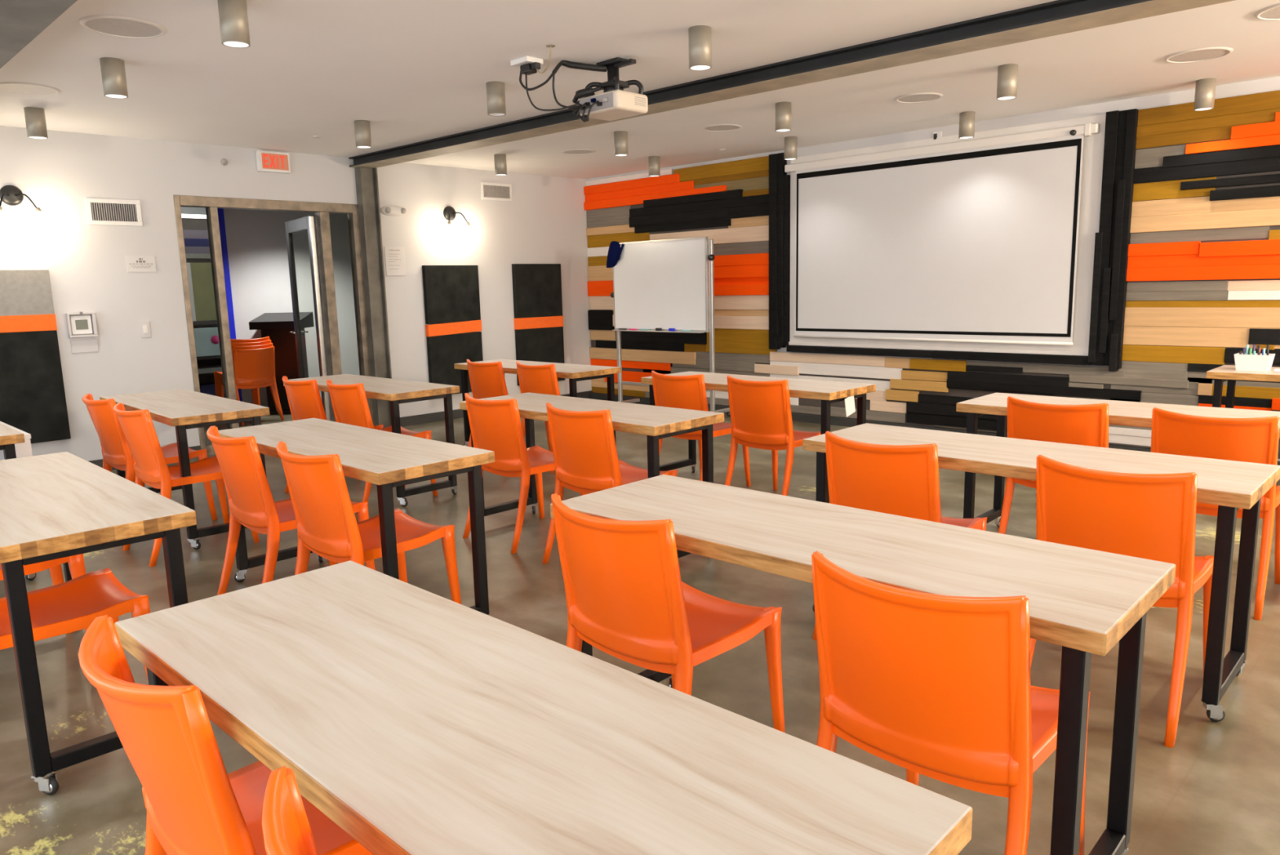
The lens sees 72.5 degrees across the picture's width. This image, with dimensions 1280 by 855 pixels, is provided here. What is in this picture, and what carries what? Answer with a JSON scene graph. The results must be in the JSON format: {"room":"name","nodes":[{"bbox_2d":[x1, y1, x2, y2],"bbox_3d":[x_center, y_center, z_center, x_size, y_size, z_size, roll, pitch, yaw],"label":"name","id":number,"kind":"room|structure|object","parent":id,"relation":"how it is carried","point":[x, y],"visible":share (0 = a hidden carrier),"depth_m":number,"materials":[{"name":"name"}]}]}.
{"room":"classroom","nodes":[
{"label":"classroom","id":0,"kind":"room"},
{"bbox_2d":[223,208,315,407],"bbox_3d":[-4.138,-1.569,11.169,0.150,2.500,2.185,8,13,44],"label":"wall","id":1,"kind":"structure","parent":0,"point":[256,239],"depth_m":10.53,"materials":[{"name":"paint"}]},
{"bbox_2d":[217,208,242,401],"bbox_3d":[-4.931,-1.415,10.351,0.230,2.500,0.115,8,13,44],"label":"trim","id":2,"kind":"structure","parent":1,"relation":"attached to","point":[220,211],"depth_m":10.23,"materials":[{"name":"blue paint"}]},
{"bbox_2d":[0,125,591,461],"bbox_3d":[-4.112,-1.047,7.406,0.120,2.689,10.203,8,13,44],"label":"wall","id":3,"kind":"structure","parent":0,"point":[544,221],"depth_m":7.48,"materials":[{"name":"white paint"}]},
{"bbox_2d":[0,185,49,222],"bbox_3d":[-4.653,-1.674,6.519,0.206,0.283,0.359,8,13,44],"label":"wall sconce","id":4,"kind":"object","parent":3,"relation":"attached to","point":[11,195],"visible":1,"depth_m":6.56,"materials":[{"name":"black metal"}]},
{"bbox_2d":[0,269,71,443],"bbox_3d":[-4.844,-0.514,6.588,0.057,1.326,0.794,8,13,44],"label":"acoustic panel","id":5,"kind":"object","parent":3,"relation":"attached to","point":[33,400],"visible":0.96,"depth_m":6.71,"materials":[{"name":"grey fabric"}]},
{"bbox_2d":[0,0,77,68],"bbox_3d":[-1.577,-1.500,2.138,10.700,0.209,0.820,8,13,44],"label":"ceiling","id":6,"kind":"structure","parent":3,"relation":"attached to","point":[21,21],"depth_m":3.38,"materials":[{"name":"paint"}]},
{"bbox_2d":[65,311,97,337],"bbox_3d":[-4.450,-0.821,6.958,0.056,0.202,0.196,8,13,44],"label":"thermostat","id":7,"kind":"object","parent":3,"relation":"attached to","point":[79,324],"visible":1,"depth_m":6.95,"materials":[{"name":"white plastic"}]},
{"bbox_2d":[70,338,98,353],"bbox_3d":[-4.460,-0.654,7.006,0.008,0.104,0.190,8,13,44],"label":"blank plate","id":8,"kind":"object","parent":3,"relation":"attached to","point":[89,344],"visible":1,"depth_m":7.00,"materials":[{"name":"white plastic"}]},
{"bbox_2d":[84,197,142,226],"bbox_3d":[-4.255,-1.742,7.063,0.014,0.207,0.395,8,13,44],"label":"air vent","id":9,"kind":"object","parent":3,"relation":"in","point":[108,211],"visible":1,"depth_m":7.06,"materials":[{"name":"white metal"}]},
{"bbox_2d":[125,255,156,271],"bbox_3d":[-4.139,-1.357,7.241,0.007,0.130,0.215,8,13,44],"label":"notice","id":10,"kind":"object","parent":3,"relation":"attached to","point":[135,263],"visible":1,"depth_m":7.24,"materials":[{"name":"white paper"}]},
{"bbox_2d":[255,150,290,173],"bbox_3d":[-3.323,-2.404,7.908,0.058,0.180,0.290,8,13,44],"label":"exit sign","id":11,"kind":"object","parent":3,"relation":"attached to","point":[266,161],"visible":1,"depth_m":7.88,"materials":[{"name":"white plastic"}]},
{"bbox_2d":[173,195,374,455],"bbox_3d":[-3.359,-0.970,8.176,0.112,2.250,1.690,8,13,44],"label":"door frame","id":12,"kind":"structure","parent":3,"relation":"in","point":[337,224],"depth_m":7.83,"materials":[{"name":"wood"}]},
{"bbox_2d":[284,215,332,421],"bbox_3d":[-3.388,-1.039,8.910,0.168,2.130,0.912,-8,11,-35],"label":"door","id":13,"kind":"structure","parent":12,"relation":"attached to","point":[300,233],"depth_m":8.80,"materials":[{"name":"metal"}]},
{"bbox_2d":[88,390,593,470],"bbox_3d":[-4.085,0.246,7.516,0.014,0.100,10.053,8,13,44],"label":"baseboard","id":14,"kind":"structure","parent":3,"relation":"attached to","point":[458,413],"depth_m":9.33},
{"bbox_2d":[379,205,406,216],"bbox_3d":[-2.475,-2.186,8.799,0.088,0.104,0.280,8,13,44],"label":"emergency light","id":15,"kind":"object","parent":3,"relation":"attached to","point":[391,211],"visible":1,"depth_m":8.77,"materials":[{"name":"white plastic"}]},
{"bbox_2d":[384,246,406,275],"bbox_3d":[-2.495,-1.698,8.903,0.007,0.290,0.230,8,13,44],"label":"notice","id":16,"kind":"object","parent":3,"relation":"attached to","point":[395,258],"visible":1,"depth_m":8.90,"materials":[{"name":"white paper"}]},
{"bbox_2d":[422,265,483,394],"bbox_3d":[-2.012,-1.056,9.458,0.057,1.380,0.681,8,13,44],"label":"acoustic panel","id":17,"kind":"object","parent":3,"relation":"attached to","point":[451,297],"visible":0.82,"depth_m":9.39,"materials":[{"name":"grey fabric"}]},
{"bbox_2d":[443,205,475,232],"bbox_3d":[-1.950,-2.210,9.256,0.206,0.283,0.359,8,13,44],"label":"wall sconce","id":18,"kind":"object","parent":3,"relation":"attached to","point":[449,212],"visible":1,"depth_m":9.28,"materials":[{"name":"black metal"}]},
{"bbox_2d":[480,182,511,201],"bbox_3d":[-1.594,-2.622,9.708,0.014,0.185,0.415,8,13,44],"label":"air vent","id":19,"kind":"object","parent":3,"relation":"in","point":[500,192],"visible":1,"depth_m":9.70,"materials":[{"name":"white plastic"}]},
{"bbox_2d":[511,263,564,385],"bbox_3d":[-1.188,-1.221,10.293,0.057,1.395,0.701,8,13,44],"label":"acoustic panel","id":20,"kind":"object","parent":3,"relation":"attached to","point":[538,318],"visible":0.96,"depth_m":10.23,"materials":[{"name":"grey fabric"}]},
{"bbox_2d":[0,0,1279,179],"bbox_3d":[-0.307,-1.919,3.487,10.820,0.120,10.203,8,13,44],"label":"ceiling","id":21,"kind":"structure","parent":0,"point":[416,70],"depth_m":5.23,"materials":[{"name":"white paint"}]},
{"bbox_2d":[0,82,61,95],"bbox_3d":[-3.771,-2.078,5.365,0.354,0.008,0.354,8,13,44],"label":"ceiling speaker","id":22,"kind":"object","parent":21,"relation":"attached to","point":[20,88],"visible":1,"depth_m":5.36,"materials":[{"name":"white paint"}]},
{"bbox_2d":[0,84,56,94],"bbox_3d":[-3.771,-2.077,5.365,0.306,0.001,0.306,8,13,44],"label":"grille","id":23,"kind":"object","parent":22,"relation":"attached to","point":[20,89],"depth_m":5.37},
{"bbox_2d":[23,106,48,138],"bbox_3d":[-4.120,-2.074,5.950,0.116,0.190,0.116,8,13,44],"label":"ceiling light","id":24,"kind":"object","parent":21,"relation":"in","point":[35,119],"visible":1,"depth_m":5.91,"materials":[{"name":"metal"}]},
{"bbox_2d":[99,57,128,98],"bbox_3d":[-2.880,-1.912,4.776,0.116,0.190,0.116,8,13,44],"label":"ceiling light","id":25,"kind":"object","parent":21,"relation":"in","point":[113,69],"visible":1,"depth_m":4.74,"materials":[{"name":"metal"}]},
{"bbox_2d":[79,15,166,38],"bbox_3d":[-2.471,-1.915,4.179,0.364,0.008,0.364,8,13,44],"label":"ceiling speaker","id":26,"kind":"object","parent":21,"relation":"attached to","point":[112,25],"visible":1,"depth_m":4.16,"materials":[{"name":"white paint"}]},
{"bbox_2d":[85,18,161,36],"bbox_3d":[-2.471,-1.913,4.179,0.316,0.001,0.316,8,13,44],"label":"grille","id":27,"kind":"object","parent":26,"relation":"attached to","point":[126,28],"depth_m":4.18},
{"bbox_2d":[217,0,250,48],"bbox_3d":[-1.785,-1.784,3.835,0.116,0.190,0.116,8,13,44],"label":"ceiling light","id":28,"kind":"object","parent":21,"relation":"in","point":[233,14],"visible":1,"depth_m":3.79,"materials":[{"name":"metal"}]},
{"bbox_2d":[354,120,371,148],"bbox_3d":[-2.119,-2.241,6.671,0.116,0.190,0.116,8,13,44],"label":"ceiling light","id":29,"kind":"object","parent":21,"relation":"in","point":[362,127],"visible":1,"depth_m":6.63,"materials":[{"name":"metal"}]},
{"bbox_2d":[485,80,506,116],"bbox_3d":[-0.913,-2.084,5.538,0.116,0.190,0.116,8,13,44],"label":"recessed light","id":30,"kind":"object","parent":21,"relation":"in","point":[495,91],"visible":1,"depth_m":5.49,"materials":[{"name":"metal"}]},
{"bbox_2d":[493,153,506,175],"bbox_3d":[-1.361,-2.562,8.512,0.116,0.190,0.116,8,13,44],"label":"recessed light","id":31,"kind":"object","parent":21,"relation":"in","point":[500,167],"visible":1,"depth_m":8.47,"materials":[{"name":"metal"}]},
{"bbox_2d":[510,55,542,75],"bbox_3d":[-0.636,-2.056,4.970,0.175,0.075,0.120,8,13,44],"label":"outlet","id":32,"kind":"object","parent":21,"relation":"attached to","point":[528,65],"visible":0.99,"depth_m":4.93,"materials":[{"name":"white plastic"}]},
{"bbox_2d":[551,60,607,74],"bbox_3d":[-0.361,-2.063,5.019,0.342,0.106,0.104,-6,10,-25],"label":"cable sleeve","id":33,"kind":"object","parent":21,"relation":"attached to","point":[567,64],"visible":1,"depth_m":5.02,"materials":[{"name":"plastic"}]},
{"bbox_2d":[585,57,643,97],"bbox_3d":[-0.145,-2.020,5.057,0.313,0.197,0.221,8,13,44],"label":"mount","id":34,"kind":"object","parent":21,"relation":"attached to","point":[613,82],"visible":0.86,"depth_m":5.03,"materials":[{"name":"black metal"}]},
{"bbox_2d":[579,89,648,121],"bbox_3d":[-0.157,-1.861,5.085,0.332,0.133,0.292,8,13,44],"label":"projector","id":35,"kind":"object","parent":34,"relation":"hanging from","point":[615,104],"visible":0.9,"depth_m":4.99,"materials":[{"name":"white plastic"}]},
{"bbox_2d":[572,85,601,103],"bbox_3d":[-0.318,-1.932,5.060,0.224,0.070,0.064,6,12,39],"label":"bundle","id":36,"kind":"object","parent":35,"relation":"attached to","point":[588,91],"visible":1,"depth_m":5.03,"materials":[{"name":"plastic"}]},
{"bbox_2d":[613,130,627,155],"bbox_3d":[-0.162,-2.410,7.411,0.116,0.190,0.116,8,13,44],"label":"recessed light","id":37,"kind":"object","parent":21,"relation":"in","point":[620,137],"visible":1,"depth_m":7.37,"materials":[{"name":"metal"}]},
{"bbox_2d":[648,155,660,176],"bbox_3d":[0.145,-2.662,8.895,0.116,0.190,0.116,8,13,44],"label":"ceiling light","id":38,"kind":"object","parent":21,"relation":"in","point":[653,161],"visible":1,"depth_m":8.85,"materials":[{"name":"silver metal"}]},
{"bbox_2d":[688,25,711,71],"bbox_3d":[0.307,-1.936,4.456,0.116,0.190,0.116,8,13,44],"label":"ceiling light","id":39,"kind":"object","parent":21,"relation":"in","point":[700,36],"visible":1,"depth_m":4.41,"materials":[{"name":"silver metal"}]},
{"bbox_2d":[702,124,742,131],"bbox_3d":[0.685,-2.502,7.290,0.334,0.008,0.334,8,13,44],"label":"ceiling speaker","id":40,"kind":"object","parent":21,"relation":"attached to","point":[716,127],"visible":1,"depth_m":7.28,"materials":[{"name":"white paint"}]},
{"bbox_2d":[705,125,738,131],"bbox_3d":[0.685,-2.501,7.290,0.286,0.001,0.286,8,13,44],"label":"grille","id":41,"kind":"object","parent":40,"relation":"attached to","point":[717,128],"depth_m":7.30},
{"bbox_2d":[775,102,791,131],"bbox_3d":[1.048,-2.270,6.379,0.116,0.190,0.116,8,13,44],"label":"ceiling light","id":42,"kind":"object","parent":21,"relation":"in","point":[783,109],"visible":1,"depth_m":6.33,"materials":[{"name":"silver metal"}]},
{"bbox_2d":[784,136,797,159],"bbox_3d":[1.364,-2.528,7.900,0.116,0.190,0.116,8,13,44],"label":"ceiling light","id":43,"kind":"object","parent":21,"relation":"in","point":[790,142],"visible":1,"depth_m":7.85,"materials":[{"name":"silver metal"}]},
{"bbox_2d":[348,0,1235,168],"bbox_3d":[1.216,-2.091,4.958,10.717,0.091,0.303,7,12,41],"label":"steel beam","id":44,"kind":"structure","parent":21,"relation":"attached to","point":[1057,17],"depth_m":4.92,"materials":[{"name":"metal"}]},
{"bbox_2d":[894,92,942,102],"bbox_3d":[2.002,-2.366,6.268,0.334,0.008,0.334,8,13,44],"label":"ceiling speaker","id":45,"kind":"object","parent":21,"relation":"attached to","point":[922,96],"visible":1,"depth_m":6.25,"materials":[{"name":"white paint"}]},
{"bbox_2d":[897,94,939,102],"bbox_3d":[2.002,-2.365,6.268,0.286,0.001,0.286,8,13,44],"label":"grille","id":46,"kind":"object","parent":45,"relation":"attached to","point":[916,98],"depth_m":6.27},
{"bbox_2d":[958,111,975,138],"bbox_3d":[2.592,-2.396,6.916,0.116,0.190,0.116,8,13,44],"label":"ceiling light","id":47,"kind":"object","parent":21,"relation":"in","point":[966,119],"visible":1,"depth_m":6.87,"materials":[{"name":"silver metal"}]},
{"bbox_2d":[996,63,1017,100],"bbox_3d":[2.277,-2.140,5.408,0.116,0.190,0.116,8,13,44],"label":"ceiling light","id":48,"kind":"object","parent":21,"relation":"in","point":[1007,74],"visible":1,"depth_m":5.37,"materials":[{"name":"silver metal"}]},
{"bbox_2d":[1163,46,1233,62],"bbox_3d":[3.342,-2.227,5.226,0.354,0.008,0.354,8,13,44],"label":"ceiling speaker","id":49,"kind":"object","parent":21,"relation":"attached to","point":[1197,55],"visible":1,"depth_m":5.21,"materials":[{"name":"white paint"}]},
{"bbox_2d":[1168,49,1228,62],"bbox_3d":[3.342,-2.227,5.226,0.306,0.001,0.306,8,13,44],"label":"grille","id":50,"kind":"object","parent":49,"relation":"attached to","point":[1197,55],"depth_m":5.23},
{"bbox_2d":[1193,78,1216,111],"bbox_3d":[3.847,-2.266,5.941,0.116,0.190,0.116,8,13,44],"label":"ceiling light","id":51,"kind":"object","parent":21,"relation":"in","point":[1205,88],"visible":1,"depth_m":5.90,"materials":[{"name":"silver metal"}]},
{"bbox_2d":[1253,4,1279,20],"bbox_3d":[3.272,-2.081,4.346,0.354,0.008,0.354,8,13,44],"label":"ceiling speaker","id":52,"kind":"object","parent":21,"relation":"attached to","point":[1273,12],"visible":1,"depth_m":4.40,"materials":[{"name":"white paint"}]},
{"bbox_2d":[1259,6,1279,18],"bbox_3d":[3.272,-2.080,4.346,0.306,0.001,0.306,8,13,44],"label":"grille","id":53,"kind":"object","parent":52,"relation":"attached to","point":[1274,13],"depth_m":4.41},
{"bbox_2d":[0,413,1279,854],"bbox_3d":[-2.026,0.613,5.660,15.800,0.120,10.203,8,13,44],"label":"floor","id":54,"kind":"structure","parent":0,"point":[1216,791],"depth_m":3.15,"materials":[{"name":"concrete"}]},
{"bbox_2d":[0,421,32,460],"bbox_3d":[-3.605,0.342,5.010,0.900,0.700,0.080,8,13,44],"label":"console table","id":55,"kind":"object","parent":54,"relation":"on","point":[23,449],"visible":0.22,"depth_m":4.67,"materials":[{"name":"white plastic"}]},
{"bbox_2d":[0,423,35,580],"bbox_3d":[-3.771,0.364,4.717,1.558,0.760,0.523,8,13,44],"label":"work table","id":56,"kind":"object","parent":54,"relation":"on","point":[9,436],"visible":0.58,"depth_m":4.30,"materials":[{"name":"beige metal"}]},
{"bbox_2d":[0,553,88,633],"bbox_3d":[-2.498,0.526,3.324,0.471,0.832,0.594,8,13,44],"label":"chair","id":57,"kind":"object","parent":54,"relation":"on","point":[76,563],"visible":0.19,"depth_m":3.35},
{"bbox_2d":[0,567,150,681],"bbox_3d":[-1.938,0.601,2.782,0.471,0.832,0.594,8,13,44],"label":"chair","id":58,"kind":"object","parent":54,"relation":"on","point":[73,605],"visible":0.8,"depth_m":2.83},
{"bbox_2d":[0,451,196,794],"bbox_3d":[-2.094,0.589,3.104,1.558,0.760,0.523,8,13,44],"label":"work table","id":59,"kind":"object","parent":54,"relation":"on","point":[60,504],"visible":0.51,"depth_m":2.61,"materials":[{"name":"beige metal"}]},
{"bbox_2d":[81,393,217,519],"bbox_3d":[-3.065,0.194,5.426,0.471,0.832,0.594,7,13,43],"label":"chair","id":60,"kind":"object","parent":54,"relation":"on","point":[116,451],"visible":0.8,"depth_m":5.17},
{"bbox_2d":[99,388,269,549],"bbox_3d":[-2.870,0.213,5.503,0.523,0.760,1.558,-10,13,-43],"label":"work table","id":61,"kind":"object","parent":54,"relation":"on","point":[183,409],"visible":0.6,"depth_m":5.01,"materials":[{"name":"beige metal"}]},
{"bbox_2d":[112,402,259,566],"bbox_3d":[-2.569,0.267,4.911,0.471,0.832,0.594,8,13,44],"label":"chair","id":62,"kind":"object","parent":54,"relation":"on","point":[151,468],"visible":0.84,"depth_m":4.67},
{"bbox_2d":[78,614,373,854],"bbox_3d":[-0.678,0.751,1.683,0.471,0.832,0.594,8,13,43],"label":"chair","id":63,"kind":"object","parent":54,"relation":"on","point":[193,806],"visible":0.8,"depth_m":1.40,"materials":[{"name":"plastic"}]},
{"bbox_2d":[232,346,284,426],"bbox_3d":[-4.372,-0.485,9.752,0.594,0.832,0.471,7,13,42],"label":"chair","id":64,"kind":"object","parent":54,"relation":"on","point":[255,367],"visible":0.9,"depth_m":9.55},
{"bbox_2d":[231,342,281,422],"bbox_3d":[-4.389,-0.521,9.748,0.594,0.832,0.471,7,13,42],"label":"chair","id":65,"kind":"object","parent":64,"relation":"on","point":[269,344],"visible":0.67,"depth_m":9.50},
{"bbox_2d":[231,339,279,413],"bbox_3d":[-4.405,-0.556,9.743,0.594,0.832,0.471,7,13,42],"label":"chair","id":66,"kind":"object","parent":65,"relation":"on","point":[250,344],"visible":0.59,"depth_m":9.53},
{"bbox_2d":[230,336,278,410],"bbox_3d":[-4.422,-0.591,9.739,0.594,0.832,0.471,7,13,42],"label":"chair","id":67,"kind":"object","parent":66,"relation":"on","point":[245,340],"visible":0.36,"depth_m":9.59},
{"bbox_2d":[248,311,298,414],"bbox_3d":[-4.216,-0.768,10.384,0.580,1.178,0.480,-2,9,-1],"label":"lectern","id":68,"kind":"object","parent":54,"relation":"on","point":[277,326],"visible":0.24,"depth_m":10.22,"materials":[{"name":"black laminate"}]},
{"bbox_2d":[262,765,319,854],"bbox_3d":[-0.131,0.826,1.150,0.471,0.832,0.594,8,13,44],"label":"chair","id":69,"kind":"object","parent":54,"relation":"on","point":[286,827],"visible":1,"depth_m":1.06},
{"bbox_2d":[206,425,375,595],"bbox_3d":[-1.598,0.397,3.978,0.594,0.832,0.471,-10,13,-44],"label":"chair","id":70,"kind":"object","parent":54,"relation":"on","point":[251,504],"visible":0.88,"depth_m":3.72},
{"bbox_2d":[282,375,383,492],"bbox_3d":[-2.199,0.037,6.250,0.471,0.832,0.594,7,13,42],"label":"chair","id":71,"kind":"object","parent":54,"relation":"on","point":[304,397],"visible":0.45,"depth_m":5.96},
{"bbox_2d":[217,417,494,615],"bbox_3d":[-1.324,0.432,3.943,1.558,0.760,0.523,7,13,43],"label":"work table","id":72,"kind":"object","parent":54,"relation":"on","point":[386,460],"visible":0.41,"depth_m":3.59,"materials":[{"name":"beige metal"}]},
{"bbox_2d":[276,440,461,604],"bbox_3d":[-1.107,0.457,3.534,0.471,0.832,0.594,7,13,43],"label":"chair","id":73,"kind":"object","parent":54,"relation":"on","point":[327,526],"visible":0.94,"depth_m":3.33,"materials":[{"name":"plastic"}]},
{"bbox_2d":[283,373,459,506],"bbox_3d":[-1.961,0.053,6.343,1.558,0.760,0.523,7,13,43],"label":"work table","id":74,"kind":"object","parent":54,"relation":"on","point":[396,391],"visible":0.59,"depth_m":5.93,"materials":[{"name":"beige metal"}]},
{"bbox_2d":[354,166,391,428],"bbox_3d":[-2.647,-1.255,8.733,0.110,2.598,0.180,8,13,44],"label":"steel column","id":75,"kind":"structure","parent":54,"relation":"on","point":[366,179],"depth_m":8.69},
{"bbox_2d":[326,378,437,501],"bbox_3d":[-1.780,0.077,5.945,0.471,0.832,0.594,8,13,44],"label":"chair","id":76,"kind":"object","parent":54,"relation":"on","point":[349,402],"visible":0.41,"depth_m":5.67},
{"bbox_2d":[466,359,552,452],"bbox_3d":[-1.113,-0.164,7.318,0.471,0.832,0.594,7,13,43],"label":"chair","id":77,"kind":"object","parent":54,"relation":"on","point":[487,380],"visible":0.41,"depth_m":7.06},
{"bbox_2d":[462,392,586,553],"bbox_3d":[-0.662,0.208,4.987,0.471,0.832,0.594,8,13,44],"label":"chair","id":78,"kind":"object","parent":54,"relation":"on","point":[495,425],"visible":0.83,"depth_m":4.74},
{"bbox_2d":[453,359,621,446],"bbox_3d":[-0.888,-0.149,7.412,1.558,0.760,0.523,7,13,43],"label":"work table","id":79,"kind":"object","parent":54,"relation":"on","point":[574,372],"visible":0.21,"depth_m":7.04,"materials":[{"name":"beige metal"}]},
{"bbox_2d":[515,360,560,472],"bbox_3d":[-0.656,-0.121,6.990,0.471,0.832,0.594,8,13,43],"label":"chair","id":80,"kind":"object","parent":54,"relation":"on","point":[539,379],"visible":0.4,"depth_m":6.71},
{"bbox_2d":[114,560,972,854],"bbox_3d":[-0.319,0.810,1.496,1.558,0.760,0.523,7,13,43],"label":"work table","id":81,"kind":"object","parent":54,"relation":"on","point":[416,720],"visible":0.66,"depth_m":1.28,"materials":[{"name":"beige wood"}]},
{"bbox_2d":[459,391,724,558],"bbox_3d":[-0.307,0.262,4.827,1.558,0.760,0.523,7,13,43],"label":"work table","id":82,"kind":"object","parent":54,"relation":"on","point":[655,422],"visible":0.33,"depth_m":4.47,"materials":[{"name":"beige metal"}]},
{"bbox_2d":[542,402,677,564],"bbox_3d":[-0.151,0.276,4.495,0.471,0.832,0.594,8,13,43],"label":"chair","id":83,"kind":"object","parent":54,"relation":"on","point":[586,461],"visible":0.86,"depth_m":4.28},
{"bbox_2d":[551,493,785,732],"bbox_3d":[0.073,0.591,2.547,0.471,0.832,0.594,8,13,44],"label":"chair","id":84,"kind":"object","parent":54,"relation":"on","point":[627,597],"visible":0.98,"depth_m":2.34,"materials":[{"name":"plastic"}]},
{"bbox_2d":[610,236,730,417],"bbox_3d":[0.243,-1.062,9.383,1.462,1.868,0.620,8,13,44],"label":"whiteboard","id":85,"kind":"object","parent":54,"relation":"on","point":[664,284],"visible":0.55,"depth_m":9.22,"materials":[{"name":"ceramic"}]},
{"bbox_2d":[606,240,624,267],"bbox_3d":[-0.271,-1.915,9.649,0.265,0.290,0.050,8,13,44],"label":"draped cloth","id":86,"kind":"object","parent":85,"relation":"hanging from","point":[615,251],"visible":1,"depth_m":9.66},
{"bbox_2d":[612,328,704,333],"bbox_3d":[0.175,-1.030,9.345,1.280,0.012,0.073,8,13,44],"label":"marker tray","id":87,"kind":"object","parent":85,"relation":"on","point":[692,331],"depth_m":9.20,"materials":[{"name":"metal"}]},
{"bbox_2d":[651,370,751,486],"bbox_3d":[0.403,0.017,5.992,0.471,0.832,0.594,8,13,44],"label":"chair","id":88,"kind":"object","parent":54,"relation":"on","point":[685,392],"visible":0.46,"depth_m":5.77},
{"bbox_2d":[640,371,875,472],"bbox_3d":[0.751,0.062,5.888,1.558,0.760,0.523,8,13,44],"label":"work table","id":89,"kind":"object","parent":54,"relation":"on","point":[828,392],"visible":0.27,"depth_m":5.50,"materials":[{"name":"wood"}]},
{"bbox_2d":[724,375,820,495],"bbox_3d":[0.874,0.075,5.570,0.471,0.832,0.594,8,13,43],"label":"chair","id":90,"kind":"object","parent":54,"relation":"on","point":[761,415],"visible":0.94,"depth_m":5.35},
{"bbox_2d":[550,474,1175,854],"bbox_3d":[0.479,0.645,2.381,1.558,0.760,0.523,7,13,43],"label":"work table","id":91,"kind":"object","parent":54,"relation":"on","point":[1083,601],"visible":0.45,"depth_m":2.04,"materials":[{"name":"wood"}]},
{"bbox_2d":[812,431,986,639],"bbox_3d":[1.045,0.418,3.458,0.471,0.832,0.594,8,13,44],"label":"chair","id":92,"kind":"object","parent":54,"relation":"on","point":[901,480],"visible":0.44,"depth_m":3.21,"materials":[{"name":"plastic"}]},
{"bbox_2d":[811,551,1090,854],"bbox_3d":[0.698,0.671,1.970,0.471,0.832,0.594,7,13,42],"label":"chair","id":93,"kind":"object","parent":54,"relation":"on","point":[938,686],"visible":0.91,"depth_m":1.74,"materials":[{"name":"plastic"}]},
{"bbox_2d":[802,422,1279,721],"bbox_3d":[1.428,0.463,3.348,1.558,0.760,0.523,8,13,43],"label":"work table","id":94,"kind":"object","parent":54,"relation":"on","point":[1232,486],"visible":0.62,"depth_m":3.00,"materials":[{"name":"wood"}]},
{"bbox_2d":[998,395,1108,533],"bbox_3d":[2.116,0.250,4.319,0.471,0.832,0.594,8,13,44],"label":"chair","id":95,"kind":"object","parent":54,"relation":"on","point":[1086,424],"visible":0.37,"depth_m":4.08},
{"bbox_2d":[955,392,1279,527],"bbox_3d":[2.410,0.285,4.287,1.558,0.760,0.523,7,13,43],"label":"work table","id":96,"kind":"object","parent":54,"relation":"on","point":[1137,414],"visible":0.42,"depth_m":4.49,"materials":[{"name":"wood"}]},
{"bbox_2d":[1030,454,1213,747],"bbox_3d":[1.622,0.492,2.920,0.471,0.832,0.594,8,13,44],"label":"chair","id":97,"kind":"object","parent":54,"relation":"on","point":[1148,516],"visible":0.62,"depth_m":2.66,"materials":[{"name":"plastic"}]},
{"bbox_2d":[1151,407,1279,620],"bbox_3d":[2.551,0.316,3.855,0.471,0.832,0.594,8,13,44],"label":"chair","id":98,"kind":"object","parent":54,"relation":"on","point":[1254,440],"visible":0.55,"depth_m":3.59,"materials":[{"name":"plastic"}]},
{"bbox_2d":[1205,364,1279,408],"bbox_3d":[4.462,0.048,5.429,1.558,0.760,0.523,8,13,44],"label":"work table","id":99,"kind":"object","parent":54,"relation":"on","point":[1221,374],"visible":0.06,"depth_m":5.71,"materials":[{"name":"wood"}]},
{"bbox_2d":[1234,352,1275,371],"bbox_3d":[4.029,-0.429,5.724,0.200,0.106,0.150,8,13,44],"label":"tub","id":100,"kind":"object","parent":99,"relation":"on","point":[1245,362],"visible":0.97,"depth_m":5.68,"materials":[{"name":"white plastic"}]},
{"bbox_2d":[586,76,1279,460],"bbox_3d":[3.269,-1.196,7.220,10.700,2.689,0.150,8,13,44],"label":"wall","id":101,"kind":"structure","parent":0,"point":[1271,84],"depth_m":7.04,"materials":[{"name":"white paint"}]},
{"bbox_2d":[583,155,777,397],"bbox_3d":[0.365,-1.585,9.854,2.817,2.587,0.070,8,13,44],"label":"cladding","id":102,"kind":"object","parent":101,"relation":"attached to","point":[726,203],"visible":0.7,"depth_m":9.55,"materials":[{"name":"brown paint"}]},
{"bbox_2d":[644,350,1213,448],"bbox_3d":[2.115,-0.383,8.368,5.825,0.612,0.051,8,13,44],"label":"cladding","id":103,"kind":"object","parent":101,"relation":"attached to","point":[917,391],"visible":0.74,"depth_m":7.84,"materials":[{"name":"brown paint"}]},
{"bbox_2d":[589,392,1279,465],"bbox_3d":[3.227,0.109,7.347,10.686,0.075,0.075,8,13,44],"label":"baseboard","id":104,"kind":"structure","parent":101,"relation":"attached to","point":[803,417],"depth_m":8.49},
{"bbox_2d":[768,108,1138,371],"bbox_3d":[2.507,-1.576,7.718,3.295,1.995,0.104,8,13,44],"label":"surround","id":105,"kind":"object","parent":101,"relation":"attached to","point":[1108,156],"visible":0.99,"depth_m":6.90,"materials":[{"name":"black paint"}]},
{"bbox_2d":[784,123,1100,345],"bbox_3d":[2.476,-1.617,7.735,2.850,1.689,0.106,8,13,44],"label":"projection screen","id":106,"kind":"object","parent":105,"relation":"attached to","point":[971,240],"visible":1,"depth_m":7.55,"materials":[{"name":"fabric"}]},
{"bbox_2d":[1108,89,1279,458],"bbox_3d":[4.629,-0.989,5.763,2.700,2.504,0.065,8,13,44],"label":"cladding","id":107,"kind":"object","parent":101,"relation":"attached to","point":[1203,271],"visible":0.77,"depth_m":6.28,"materials":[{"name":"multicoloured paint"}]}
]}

